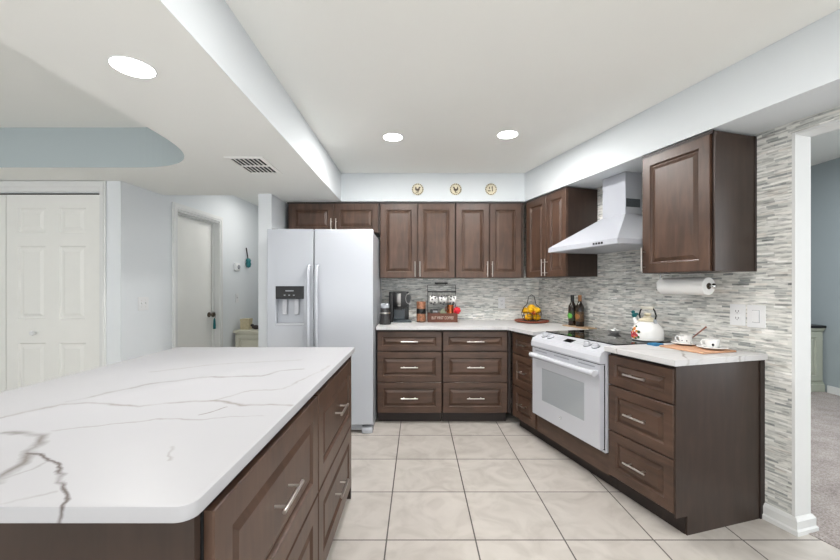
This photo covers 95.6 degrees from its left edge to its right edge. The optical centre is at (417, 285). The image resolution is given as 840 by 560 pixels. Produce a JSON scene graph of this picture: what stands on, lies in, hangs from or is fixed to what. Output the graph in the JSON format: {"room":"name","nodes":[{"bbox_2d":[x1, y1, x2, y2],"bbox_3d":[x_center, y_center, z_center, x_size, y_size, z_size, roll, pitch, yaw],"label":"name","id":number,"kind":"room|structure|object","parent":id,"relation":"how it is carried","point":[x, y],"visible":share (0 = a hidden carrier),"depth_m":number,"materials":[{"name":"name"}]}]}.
{"room":"kitchen","nodes":[
{"label":"kitchen","id":0,"kind":"room"},
{"bbox_2d":[0,181,120,364],"bbox_3d":[-3.815,0.070,3.180,2.770,2.440,0.120,0,0,0],"label":"wall","id":1,"kind":"structure","parent":0,"point":[113,188],"depth_m":3.12,"materials":[{"name":"paint"}]},
{"bbox_2d":[0,195,5,391],"bbox_3d":[-3.772,0.263,3.158,0.756,2.030,0.035,0,0,0],"label":"door","id":2,"kind":"structure","parent":1,"relation":"in","point":[2,197],"depth_m":3.14,"materials":[{"name":"paint"}]},
{"bbox_2d":[0,194,98,194],"bbox_3d":[-3.401,-0.760,3.175,1.598,0.008,0.050,0,0,0],"label":"trim","id":3,"kind":"structure","parent":1,"relation":"attached to","point":[0,194],"depth_m":3.15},
{"bbox_2d":[6,195,98,390],"bbox_3d":[-2.995,0.263,3.138,0.786,2.030,0.074,0,0,0],"label":"door","id":4,"kind":"structure","parent":1,"relation":"in","point":[52,241],"depth_m":3.14,"materials":[{"name":"paint"}]},
{"bbox_2d":[0,181,105,366],"bbox_3d":[-3.373,0.216,3.164,1.655,2.148,0.141,0,0,0],"label":"trim","id":5,"kind":"structure","parent":1,"relation":"attached to","point":[5,186],"depth_m":3.10,"materials":[{"name":"white wood"}]},
{"bbox_2d":[0,41,145,127],"bbox_3d":[-3.032,-1.150,1.083,3.135,0.001,3.365,0,0,0],"label":"ceiling","id":6,"kind":"structure","parent":0,"point":[32,95],"depth_m":2.40,"materials":[{"name":"paint"}]},
{"bbox_2d":[0,127,183,166],"bbox_3d":[-3.033,-1.005,1.083,3.135,0.290,3.365,0,0,0],"label":"wall","id":7,"kind":"structure","parent":6,"relation":"attached to","point":[137,146],"depth_m":2.77,"materials":[{"name":"paint"}]},
{"bbox_2d":[0,0,340,202],"bbox_3d":[-3.088,-0.860,0.397,4.624,0.001,7.595,0,0,0],"label":"ceiling","id":8,"kind":"structure","parent":0,"point":[191,102],"depth_m":1.73,"materials":[{"name":"paint"}]},
{"bbox_2d":[107,55,157,78],"bbox_3d":[-1.117,-0.858,1.496,0.160,0.004,0.160,0,0,0],"label":"recessed light","id":9,"kind":"object","parent":8,"relation":"in","point":[128,65],"visible":1,"depth_m":1.49,"materials":[{"name":"white"}]},
{"bbox_2d":[223,157,282,173],"bbox_3d":[-1.160,-0.857,2.720,0.260,0.006,0.380,0,0,0],"label":"ceiling vent","id":10,"kind":"object","parent":8,"relation":"in","point":[250,165],"visible":1,"depth_m":2.70,"materials":[{"name":"metal"}]},
{"bbox_2d":[121,181,257,360],"bbox_3d":[-2.413,0.070,4.721,0.140,2.440,3.200,0,0,3],"label":"wall","id":11,"kind":"structure","parent":0,"point":[146,215],"depth_m":3.58,"materials":[{"name":"paint"}]},
{"bbox_2d":[138,297,148,310],"bbox_3d":[-2.409,0.155,3.354,0.016,0.118,0.117,0,0,3],"label":"light switch","id":12,"kind":"object","parent":11,"relation":"attached to","point":[143,302],"visible":1,"depth_m":3.35,"materials":[{"name":"white plastic"}]},
{"bbox_2d":[178,215,214,346],"bbox_3d":[-2.437,0.270,4.147,0.106,2.024,0.724,0,0,3],"label":"door","id":13,"kind":"structure","parent":11,"relation":"in","point":[195,314],"depth_m":4.19,"materials":[{"name":"paint"}]},
{"bbox_2d":[213,312,215,328],"bbox_3d":[-2.368,0.400,4.444,0.024,0.201,0.044,0,0,3],"label":"tassel","id":14,"kind":"object","parent":13,"relation":"hanging from","point":[214,320],"visible":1,"depth_m":4.43,"materials":[{"name":"teal fabric"}]},
{"bbox_2d":[172,202,222,347],"bbox_3d":[-2.431,0.234,4.147,0.165,2.112,0.854,0,0,3],"label":"trim","id":15,"kind":"structure","parent":11,"relation":"attached to","point":[177,209],"depth_m":4.50,"materials":[{"name":"white wood"}]},
{"bbox_2d":[234,263,239,270],"bbox_3d":[-2.316,-0.245,4.896,0.036,0.100,0.124,0,0,3],"label":"thermostat","id":16,"kind":"object","parent":11,"relation":"attached to","point":[236,265],"visible":1,"depth_m":4.87,"materials":[{"name":"white plastic"}]},
{"bbox_2d":[235,294,238,302],"bbox_3d":[-2.324,0.155,4.917,0.016,0.115,0.070,0,0,3],"label":"light switch","id":17,"kind":"object","parent":11,"relation":"attached to","point":[236,295],"visible":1,"depth_m":4.90,"materials":[{"name":"white plastic"}]},
{"bbox_2d":[246,248,250,267],"bbox_3d":[-2.284,-0.381,5.145,0.073,0.271,0.072,0,0,3],"label":"wall ornament","id":18,"kind":"object","parent":11,"relation":"hanging from","point":[248,260],"visible":1,"depth_m":5.13,"materials":[{"name":"teal ceramic"}]},
{"bbox_2d":[246,258,250,267],"bbox_3d":[-2.283,-0.310,5.145,0.072,0.130,0.072,0,0,3],"label":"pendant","id":19,"kind":"object","parent":18,"relation":"attached to","point":[248,261],"depth_m":5.12,"materials":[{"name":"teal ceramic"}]},
{"bbox_2d":[234,195,257,205],"bbox_3d":[-2.030,-1.180,4.955,1.339,0.060,2.690,0,0,0],"label":"ceiling","id":20,"kind":"structure","parent":0,"point":[253,199],"depth_m":5.01,"materials":[{"name":"paint"}]},
{"bbox_2d":[160,0,340,200],"bbox_3d":[-0.788,-1.006,0.242,0.024,0.289,7.285,0,0,0],"label":"soffit","id":21,"kind":"structure","parent":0,"point":[212,23],"depth_m":1.77,"materials":[{"name":"paint"}]},
{"bbox_2d":[258,194,287,346],"bbox_3d":[-1.422,0.070,4.875,0.122,2.440,2.650,0,0,0],"label":"wall partition","id":22,"kind":"structure","parent":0,"point":[272,211],"depth_m":3.55,"materials":[{"name":"paint"}]},
{"bbox_2d":[377,237,381,302],"bbox_3d":[-0.877,0.070,4.263,0.965,2.440,0.135,0,0,0],"label":"wall","id":23,"kind":"structure","parent":0,"point":[377,237],"depth_m":4.20,"materials":[{"name":"paint"}]},
{"bbox_2d":[287,202,379,236],"bbox_3d":[-0.855,-0.696,4.012,0.940,0.311,0.359,0,0,0],"label":"upper cabinet","id":24,"kind":"object","parent":23,"relation":"attached to","point":[301,215],"visible":0.83,"depth_m":3.87,"materials":[{"name":"brown wood"}]},
{"bbox_2d":[341,173,525,204],"bbox_3d":[0.170,-1.006,4.036,1.940,0.287,0.308,0,0,0],"label":"soffit","id":25,"kind":"structure","parent":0,"point":[355,187],"depth_m":3.88,"materials":[{"name":"paint"}]},
{"bbox_2d":[412,183,423,194],"bbox_3d":[0.002,-0.983,3.875,0.120,0.120,0.012,0,0,0],"label":"wall plate","id":26,"kind":"object","parent":25,"relation":"attached to","point":[417,189],"visible":1,"depth_m":3.87,"materials":[{"name":"beige ceramic"}]},
{"bbox_2d":[450,183,461,194],"bbox_3d":[0.388,-0.983,3.875,0.120,0.120,0.012,0,0,0],"label":"wall plate","id":27,"kind":"object","parent":25,"relation":"attached to","point":[455,189],"visible":1,"depth_m":3.87,"materials":[{"name":"beige ceramic"}]},
{"bbox_2d":[485,183,496,194],"bbox_3d":[0.747,-0.983,3.875,0.120,0.120,0.012,0,0,0],"label":"wall plate","id":28,"kind":"object","parent":25,"relation":"attached to","point":[490,189],"visible":1,"depth_m":3.87,"materials":[{"name":"beige ceramic"}]},
{"bbox_2d":[382,204,538,402],"bbox_3d":[0.470,0.070,4.263,1.730,2.440,0.135,0,0,0],"label":"tiled wall","id":29,"kind":"structure","parent":0,"point":[477,299],"depth_m":4.20,"materials":[{"name":"tile"}]},
{"bbox_2d":[380,202,454,278],"bbox_3d":[0.001,-0.467,4.012,0.768,0.769,0.359,0,0,0],"label":"upper cabinet","id":30,"kind":"object","parent":29,"relation":"attached to","point":[417,239],"visible":1,"depth_m":3.87,"materials":[{"name":"brown wood"}]},
{"bbox_2d":[453,202,523,278],"bbox_3d":[0.734,-0.467,4.012,0.694,0.769,0.359,0,0,0],"label":"upper cabinet","id":31,"kind":"object","parent":29,"relation":"attached to","point":[489,236],"visible":0.98,"depth_m":3.87,"materials":[{"name":"brown wood"}]},
{"bbox_2d":[498,297,504,307],"bbox_3d":[0.925,0.185,4.191,0.075,0.118,0.008,0,0,0],"label":"wall outlet","id":32,"kind":"object","parent":29,"relation":"attached to","point":[501,300],"visible":1,"depth_m":4.19,"materials":[{"name":"white plastic"}]},
{"bbox_2d":[225,0,839,172],"bbox_3d":[1.394,-1.180,0.465,4.341,0.060,7.730,0,0,0],"label":"ceiling","id":33,"kind":"structure","parent":0,"point":[447,77],"depth_m":1.94,"materials":[{"name":"paint"}]},
{"bbox_2d":[383,133,402,140],"bbox_3d":[-0.190,-1.147,2.940,0.160,0.004,0.160,0,0,0],"label":"recessed light","id":34,"kind":"object","parent":33,"relation":"in","point":[389,136],"visible":1,"depth_m":2.93,"materials":[{"name":"white"}]},
{"bbox_2d":[497,130,517,138],"bbox_3d":[0.683,-1.147,2.890,0.160,0.004,0.160,0,0,0],"label":"recessed light","id":35,"kind":"object","parent":33,"relation":"in","point":[507,134],"visible":1,"depth_m":2.88,"materials":[{"name":"white"}]},
{"bbox_2d":[327,403,839,559],"bbox_3d":[-1.211,1.315,1.600,9.577,0.050,10.000,0,0,0],"label":"floor","id":36,"kind":"structure","parent":0,"point":[421,490],"depth_m":2.18,"materials":[{"name":"tile"}]},
{"bbox_2d":[0,396,317,559],"bbox_3d":[-0.855,0.847,1.127,0.990,0.885,0.817,0,0,0],"label":"base cabinet","id":37,"kind":"object","parent":36,"relation":"on","point":[269,510],"visible":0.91,"depth_m":0.86,"materials":[{"name":"brown wood"}]},
{"bbox_2d":[0,347,354,522],"bbox_3d":[-0.931,0.390,1.496,1.093,0.028,1.697,0,0,0],"label":"countertop","id":38,"kind":"structure","parent":37,"relation":"on","point":[157,437],"depth_m":1.01,"materials":[{"name":"white stone"}]},
{"bbox_2d":[233,328,257,346],"bbox_3d":[-1.915,0.924,4.958,0.780,0.732,0.435,0,0,3],"label":"base cabinet","id":39,"kind":"object","parent":36,"relation":"on","point":[243,338],"visible":0.08,"depth_m":4.78,"materials":[{"name":"beige paint"}]},
{"bbox_2d":[240,318,252,329],"bbox_3d":[-2.215,0.490,4.930,0.116,0.135,0.116,0,0,0],"label":"storage box","id":40,"kind":"object","parent":39,"relation":"on","point":[245,323],"visible":0.99,"depth_m":4.88,"materials":[{"name":"beige cardboard"}]},
{"bbox_2d":[267,229,380,432],"bbox_3d":[-0.850,0.390,3.683,0.923,1.800,0.874,0,0,0],"label":"refrigerator","id":41,"kind":"object","parent":36,"relation":"on","point":[324,285],"visible":0.78,"depth_m":3.32,"materials":[{"name":"white metal"}]},
{"bbox_2d":[313,356,350,559],"bbox_3d":[-0.830,0.847,1.934,0.940,0.885,0.784,0,0,0],"label":"base cabinet","id":42,"kind":"object","parent":36,"relation":"on","point":[334,396],"visible":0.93,"depth_m":1.83,"materials":[{"name":"brown wood"}]},
{"bbox_2d":[377,330,441,420],"bbox_3d":[-0.074,0.849,3.856,0.607,0.882,0.667,0,0,0],"label":"base cabinet","id":43,"kind":"object","parent":36,"relation":"on","point":[409,362],"visible":0.98,"depth_m":3.56,"materials":[{"name":"brown wood"}]},
{"bbox_2d":[442,330,510,420],"bbox_3d":[0.555,0.849,3.856,0.640,0.882,0.667,0,0,0],"label":"base cabinet","id":44,"kind":"object","parent":36,"relation":"on","point":[476,364],"visible":0.99,"depth_m":3.56,"materials":[{"name":"brown wood"}]},
{"bbox_2d":[376,320,590,334],"bbox_3d":[0.600,0.391,3.661,1.969,0.030,1.062,0,0,0],"label":"countertop","id":45,"kind":"structure","parent":44,"relation":"on","point":[512,325],"depth_m":3.54,"materials":[{"name":"white stone"}]},
{"bbox_2d":[379,303,392,324],"bbox_3d":[-0.318,0.273,3.740,0.120,0.205,0.120,0,0,-21],"label":"coffee grinder","id":46,"kind":"object","parent":45,"relation":"on","point":[385,318],"visible":1,"depth_m":3.70,"materials":[{"name":"metal"}]},
{"bbox_2d":[389,292,411,321],"bbox_3d":[-0.177,0.218,4.032,0.235,0.315,0.235,0,0,0],"label":"coffee maker","id":47,"kind":"object","parent":45,"relation":"on","point":[399,302],"visible":0.97,"depth_m":3.94,"materials":[{"name":"black plastic"}]},
{"bbox_2d":[394,319,411,321],"bbox_3d":[-0.152,0.363,3.971,0.185,0.024,0.113,0,0,0],"label":"drip tray","id":48,"kind":"object","parent":47,"relation":"on","point":[395,320],"depth_m":3.92,"materials":[{"name":"plastic"}]},
{"bbox_2d":[416,301,425,321],"bbox_3d":[0.038,0.269,3.982,0.099,0.214,0.114,0,0,0],"label":"canister","id":49,"kind":"object","parent":45,"relation":"on","point":[421,305],"visible":1,"depth_m":3.95,"materials":[{"name":"brown metal"}]},
{"bbox_2d":[427,282,457,321],"bbox_3d":[0.260,0.169,4.026,0.310,0.414,0.166,0,0,0],"label":"crate","id":50,"kind":"object","parent":45,"relation":"on","point":[431,317],"visible":1,"depth_m":3.94,"materials":[{"name":"brown wood"}]},
{"bbox_2d":[428,293,437,304],"bbox_3d":[0.161,0.137,4.054,0.092,0.125,0.101,0,0,-12],"label":"mug","id":51,"kind":"object","parent":50,"relation":"hanging from","point":[431,299],"visible":1,"depth_m":4.02,"materials":[{"name":"white ceramic"}]},
{"bbox_2d":[430,309,437,312],"bbox_3d":[0.175,0.304,3.999,0.080,0.125,0.061,0,0,0],"label":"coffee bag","id":52,"kind":"object","parent":50,"relation":"in","point":[431,310],"visible":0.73,"depth_m":3.97,"materials":[{"name":"black plastic"}]},
{"bbox_2d":[438,293,446,304],"bbox_3d":[0.264,0.137,4.054,0.092,0.125,0.101,0,0,-8],"label":"mug","id":53,"kind":"object","parent":50,"relation":"hanging from","point":[441,299],"visible":1,"depth_m":4.02,"materials":[{"name":"white ceramic"}]},
{"bbox_2d":[445,305,453,312],"bbox_3d":[0.334,0.282,4.000,0.095,0.170,0.072,0,0,0],"label":"copper mug","id":54,"kind":"object","parent":50,"relation":"in","point":[450,308],"visible":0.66,"depth_m":3.97,"materials":[{"name":"orange metal"}]},
{"bbox_2d":[448,293,456,304],"bbox_3d":[0.367,0.137,4.054,0.092,0.125,0.101,0,0,-1],"label":"mug","id":55,"kind":"object","parent":50,"relation":"hanging from","point":[451,299],"visible":1,"depth_m":4.02,"materials":[{"name":"white ceramic"}]},
{"bbox_2d":[453,307,460,313],"bbox_3d":[0.408,0.291,3.949,0.074,0.152,0.046,0,0,19],"label":"flower","id":56,"kind":"object","parent":50,"relation":"in","point":[457,310],"visible":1,"depth_m":3.94,"materials":[{"name":"red plant"}]},
{"bbox_2d":[514,319,548,322],"bbox_3d":[1.188,0.364,3.965,0.350,0.022,0.350,0,0,0],"label":"round tray","id":57,"kind":"object","parent":45,"relation":"on","point":[516,320],"visible":0.84,"depth_m":3.86,"materials":[{"name":"red wood"}]},
{"bbox_2d":[521,294,541,320],"bbox_3d":[1.186,0.224,3.965,0.208,0.275,0.206,0,0,0],"label":"fruit basket","id":58,"kind":"object","parent":57,"relation":"on","point":[531,294],"visible":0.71,"depth_m":3.96,"materials":[{"name":"black metal"}]},
{"bbox_2d":[525,314,531,319],"bbox_3d":[1.142,0.321,3.930,0.080,0.069,0.077,0,0,-13],"label":"lemon","id":59,"kind":"object","parent":58,"relation":"in","point":[529,315],"visible":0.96,"depth_m":3.90,"materials":[{"name":"yellow plant"}]},
{"bbox_2d":[527,306,533,312],"bbox_3d":[1.165,0.245,3.918,0.080,0.069,0.077,0,0,-44],"label":"lemon","id":60,"kind":"object","parent":58,"relation":"in","point":[530,309],"visible":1,"depth_m":3.89,"materials":[{"name":"yellow plant"}]},
{"bbox_2d":[521,312,541,320],"bbox_3d":[1.186,0.316,3.965,0.206,0.092,0.206,0,0,0],"label":"wire bowl","id":61,"kind":"object","parent":58,"relation":"on","point":[521,312],"depth_m":3.92,"materials":[{"name":"metal"}]},
{"bbox_2d":[533,314,540,319],"bbox_3d":[1.226,0.321,3.921,0.077,0.069,0.080,0,0,21],"label":"lemon","id":62,"kind":"object","parent":58,"relation":"in","point":[534,316],"visible":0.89,"depth_m":3.90,"materials":[{"name":"yellow plant"}]},
{"bbox_2d":[534,307,540,313],"bbox_3d":[1.221,0.251,3.916,0.077,0.069,0.080,0,0,41],"label":"lemon","id":63,"kind":"object","parent":58,"relation":"in","point":[537,310],"visible":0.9,"depth_m":3.89,"materials":[{"name":"yellow plant"}]},
{"bbox_2d":[562,325,596,328],"bbox_3d":[1.470,0.371,3.469,0.110,0.009,0.330,0,0,-16],"label":"serving board","id":64,"kind":"object","parent":45,"relation":"on","point":[584,327],"visible":0.78,"depth_m":3.37,"materials":[{"name":"brown wood"}]},
{"bbox_2d":[568,295,575,325],"bbox_3d":[1.444,0.224,3.551,0.078,0.284,0.076,0,0,-39],"label":"bottle","id":65,"kind":"object","parent":64,"relation":"on","point":[571,308],"visible":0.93,"depth_m":3.53,"materials":[{"name":"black glass"}]},
{"bbox_2d":[575,295,583,326],"bbox_3d":[1.475,0.224,3.463,0.078,0.284,0.076,0,0,-39],"label":"bottle","id":66,"kind":"object","parent":64,"relation":"on","point":[579,310],"visible":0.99,"depth_m":3.44,"materials":[{"name":"brown glass"}]},
{"bbox_2d":[512,331,543,440],"bbox_3d":[1.192,0.849,3.410,0.637,0.882,0.397,0,0,-16],"label":"base cabinet","id":67,"kind":"object","parent":36,"relation":"on","point":[522,363],"visible":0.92,"depth_m":3.34,"materials":[{"name":"brown wood"}]},
{"bbox_2d":[537,415,617,489],"bbox_3d":[1.135,1.174,2.777,0.087,0.232,0.778,0,0,-16],"label":"board","id":68,"kind":"object","parent":36,"relation":"on","point":[584,454],"visible":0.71,"depth_m":2.69,"materials":[{"name":"brown wood"}]},
{"bbox_2d":[529,329,672,452],"bbox_3d":[1.325,0.708,2.827,0.713,0.685,0.760,0,0,-16],"label":"range","id":69,"kind":"object","parent":68,"relation":"on","point":[571,384],"visible":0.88,"depth_m":2.65,"materials":[{"name":"white metal"}]},
{"bbox_2d":[546,329,672,344],"bbox_3d":[1.413,0.375,2.852,0.531,0.007,0.740,0,0,-16],"label":"cooktop","id":70,"kind":"object","parent":69,"relation":"in","point":[593,336],"depth_m":2.78,"materials":[{"name":"black glass"}]},
{"bbox_2d":[607,328,621,332],"bbox_3d":[1.555,0.350,3.010,0.092,0.040,0.110,0,0,-16],"label":"spoon rest","id":71,"kind":"object","parent":69,"relation":"on","point":[614,330],"visible":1,"depth_m":2.99,"materials":[{"name":"silver metal"}]},
{"bbox_2d":[631,306,663,341],"bbox_3d":[1.576,0.255,2.619,0.204,0.231,0.194,0,0,32],"label":"kettle","id":72,"kind":"object","parent":69,"relation":"on","point":[646,328],"visible":1,"depth_m":2.56,"materials":[{"name":"beige ceramic"}]},
{"bbox_2d":[631,331,637,336],"bbox_3d":[1.484,0.332,2.613,0.018,0.045,0.074,0,0,-2],"label":"print","id":73,"kind":"object","parent":72,"relation":"attached to","point":[633,333],"depth_m":2.60},
{"bbox_2d":[609,353,764,535],"bbox_3d":[1.544,0.849,2.246,0.672,0.882,0.461,0,0,-16],"label":"base cabinet","id":74,"kind":"object","parent":36,"relation":"on","point":[687,443],"visible":0.99,"depth_m":2.06,"materials":[{"name":"brown wood"}]},
{"bbox_2d":[604,343,767,366],"bbox_3d":[1.548,0.391,2.240,0.662,0.030,0.479,0,0,-16],"label":"countertop","id":75,"kind":"structure","parent":74,"relation":"on","point":[667,356],"depth_m":2.09,"materials":[{"name":"white stone"}]},
{"bbox_2d":[647,342,663,345],"bbox_3d":[1.508,0.368,2.413,0.070,0.014,0.070,0,0,-16],"label":"folded cloth","id":76,"kind":"object","parent":75,"relation":"on","point":[652,343],"visible":0.92,"depth_m":2.40,"materials":[{"name":"blue fabric"}]},
{"bbox_2d":[659,344,735,353],"bbox_3d":[1.654,0.370,2.260,0.250,0.010,0.275,0,0,-16],"label":"serving board","id":77,"kind":"object","parent":75,"relation":"on","point":[693,348],"visible":0.76,"depth_m":2.19,"materials":[{"name":"brown wood"}]},
{"bbox_2d":[671,340,699,345],"bbox_3d":[1.666,0.357,2.370,0.152,0.016,0.152,0,0,-16],"label":"saucer","id":78,"kind":"object","parent":77,"relation":"on","point":[673,341],"visible":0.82,"depth_m":2.35,"materials":[{"name":"white ceramic"}]},
{"bbox_2d":[674,335,692,343],"bbox_3d":[1.663,0.334,2.375,0.074,0.052,0.085,0,0,-36],"label":"cup","id":79,"kind":"object","parent":78,"relation":"on","point":[686,339],"visible":0.92,"depth_m":2.35,"materials":[{"name":"white ceramic"}]},
{"bbox_2d":[696,344,728,349],"bbox_3d":[1.707,0.357,2.209,0.152,0.016,0.152,0,0,-16],"label":"saucer","id":80,"kind":"object","parent":77,"relation":"on","point":[698,345],"visible":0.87,"depth_m":2.18,"materials":[{"name":"white ceramic"}]},
{"bbox_2d":[700,338,719,347],"bbox_3d":[1.704,0.334,2.213,0.074,0.052,0.085,0,0,-36],"label":"cup","id":81,"kind":"object","parent":80,"relation":"on","point":[709,342],"visible":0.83,"depth_m":2.19,"materials":[{"name":"white ceramic"}]},
{"bbox_2d":[524,9,839,202],"bbox_3d":[1.937,-1.004,1.507,0.320,0.289,5.500,0,0,-16],"label":"soffit","id":82,"kind":"structure","parent":0,"point":[795,77],"depth_m":2.03,"materials":[{"name":"paint"}]},
{"bbox_2d":[539,106,839,514],"bbox_3d":[2.023,0.070,2.000,0.112,2.440,4.600,0,0,-16],"label":"wall","id":83,"kind":"structure","parent":0,"point":[619,287],"depth_m":2.15,"materials":[{"name":"tile"}]},
{"bbox_2d":[526,186,596,277],"bbox_3d":[1.317,-0.467,3.594,0.359,0.769,0.635,0,0,-16],"label":"upper cabinet","id":84,"kind":"object","parent":83,"relation":"attached to","point":[553,217],"visible":0.99,"depth_m":3.35,"materials":[{"name":"brown wood"}]},
{"bbox_2d":[548,171,642,253],"bbox_3d":[1.440,-0.567,2.913,0.500,0.582,0.745,0,0,-16],"label":"range hood","id":85,"kind":"object","parent":83,"relation":"attached to","point":[620,229],"visible":0.95,"depth_m":2.88,"materials":[{"name":"metal"}]},
{"bbox_2d":[626,198,639,207],"bbox_3d":[1.626,-0.626,2.872,0.130,0.063,0.004,0,0,-16],"label":"vent","id":86,"kind":"object","parent":85,"relation":"attached to","point":[630,202],"depth_m":2.87,"materials":[{"name":"metal"}]},
{"bbox_2d":[640,130,756,273],"bbox_3d":[1.681,-0.467,2.328,0.360,0.769,0.466,0,0,-16],"label":"upper cabinet","id":87,"kind":"object","parent":83,"relation":"attached to","point":[700,191],"visible":1,"depth_m":2.15,"materials":[{"name":"brown wood"}]},
{"bbox_2d":[658,274,716,288],"bbox_3d":[1.693,-0.032,2.402,0.040,0.098,0.372,0,0,-16],"label":"paper towel holder","id":88,"kind":"object","parent":87,"relation":"attached to","point":[713,286],"visible":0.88,"depth_m":2.23,"materials":[{"name":"silver metal"}]},
{"bbox_2d":[657,277,714,294],"bbox_3d":[1.690,0.001,2.414,0.106,0.106,0.312,0,0,-16],"label":"paper towel roll","id":89,"kind":"object","parent":88,"relation":"on","point":[696,285],"visible":0.94,"depth_m":2.36,"materials":[{"name":"paper"}]},
{"bbox_2d":[730,304,745,325],"bbox_3d":[1.889,0.170,2.248,0.008,0.125,0.084,0,0,-16],"label":"wall outlet","id":90,"kind":"object","parent":83,"relation":"attached to","point":[737,311],"visible":1,"depth_m":2.24,"materials":[{"name":"white plastic"}]},
{"bbox_2d":[734,309,740,313],"bbox_3d":[1.886,0.150,2.248,0.003,0.028,0.034,0,0,-16],"label":"socket","id":91,"kind":"object","parent":90,"relation":"attached to","point":[736,311],"depth_m":2.25,"materials":[{"name":"white plastic"}]},
{"bbox_2d":[734,316,740,320],"bbox_3d":[1.886,0.190,2.248,0.003,0.028,0.034,0,0,-16],"label":"socket","id":92,"kind":"object","parent":90,"relation":"attached to","point":[736,318],"depth_m":2.25,"materials":[{"name":"white plastic"}]},
{"bbox_2d":[747,305,765,328],"bbox_3d":[1.914,0.172,2.155,0.010,0.128,0.092,0,0,-16],"label":"light switch","id":93,"kind":"object","parent":83,"relation":"attached to","point":[756,314],"visible":1,"depth_m":2.15,"materials":[{"name":"white plastic"}]},
{"bbox_2d":[762,503,818,536],"bbox_3d":[2.006,1.246,2.069,0.161,0.088,0.187,0,0,-16],"label":"baseboard","id":94,"kind":"structure","parent":83,"relation":"attached to","point":[802,525],"depth_m":2.00,"materials":[{"name":"white wood"}]},
{"bbox_2d":[792,119,839,516],"bbox_3d":[2.339,0.245,0.901,0.120,2.090,2.314,0,0,-16],"label":"trim","id":95,"kind":"structure","parent":83,"relation":"attached to","point":[801,140],"depth_m":1.99,"materials":[{"name":"white wood"}]},
{"bbox_2d":[809,392,839,548],"bbox_3d":[3.455,1.313,1.600,5.490,0.054,10.000,0,0,0],"label":"floor","id":96,"kind":"structure","parent":0,"point":[825,407],"depth_m":2.71,"materials":[{"name":"grey carpet"}]},
{"bbox_2d":[811,324,825,391],"bbox_3d":[4.515,0.883,4.844,0.870,0.806,0.472,0,0,0],"label":"base cabinet","id":97,"kind":"object","parent":96,"relation":"on","point":[817,384],"visible":0.21,"depth_m":4.62,"materials":[{"name":"green paint"}]},
{"bbox_2d":[811,158,839,391],"bbox_3d":[5.020,-0.160,2.900,0.120,2.900,7.000,0,0,0],"label":"wall","id":98,"kind":"structure","parent":0,"point":[825,176],"depth_m":4.61,"materials":[{"name":"blue paint"}]},
{"bbox_2d":[827,385,839,395],"bbox_3d":[4.952,1.243,3.050,0.014,0.086,3.100,0,0,0],"label":"baseboard","id":99,"kind":"structure","parent":98,"relation":"attached to","point":[830,389],"depth_m":4.53,"materials":[{"name":"white wood"}]},
{"bbox_2d":[811,129,839,165],"bbox_3d":[2.959,-1.540,3.022,4.242,0.060,6.845,0,0,0],"label":"ceiling","id":100,"kind":"structure","parent":0,"point":[825,147],"depth_m":4.15,"materials":[{"name":"paint"}]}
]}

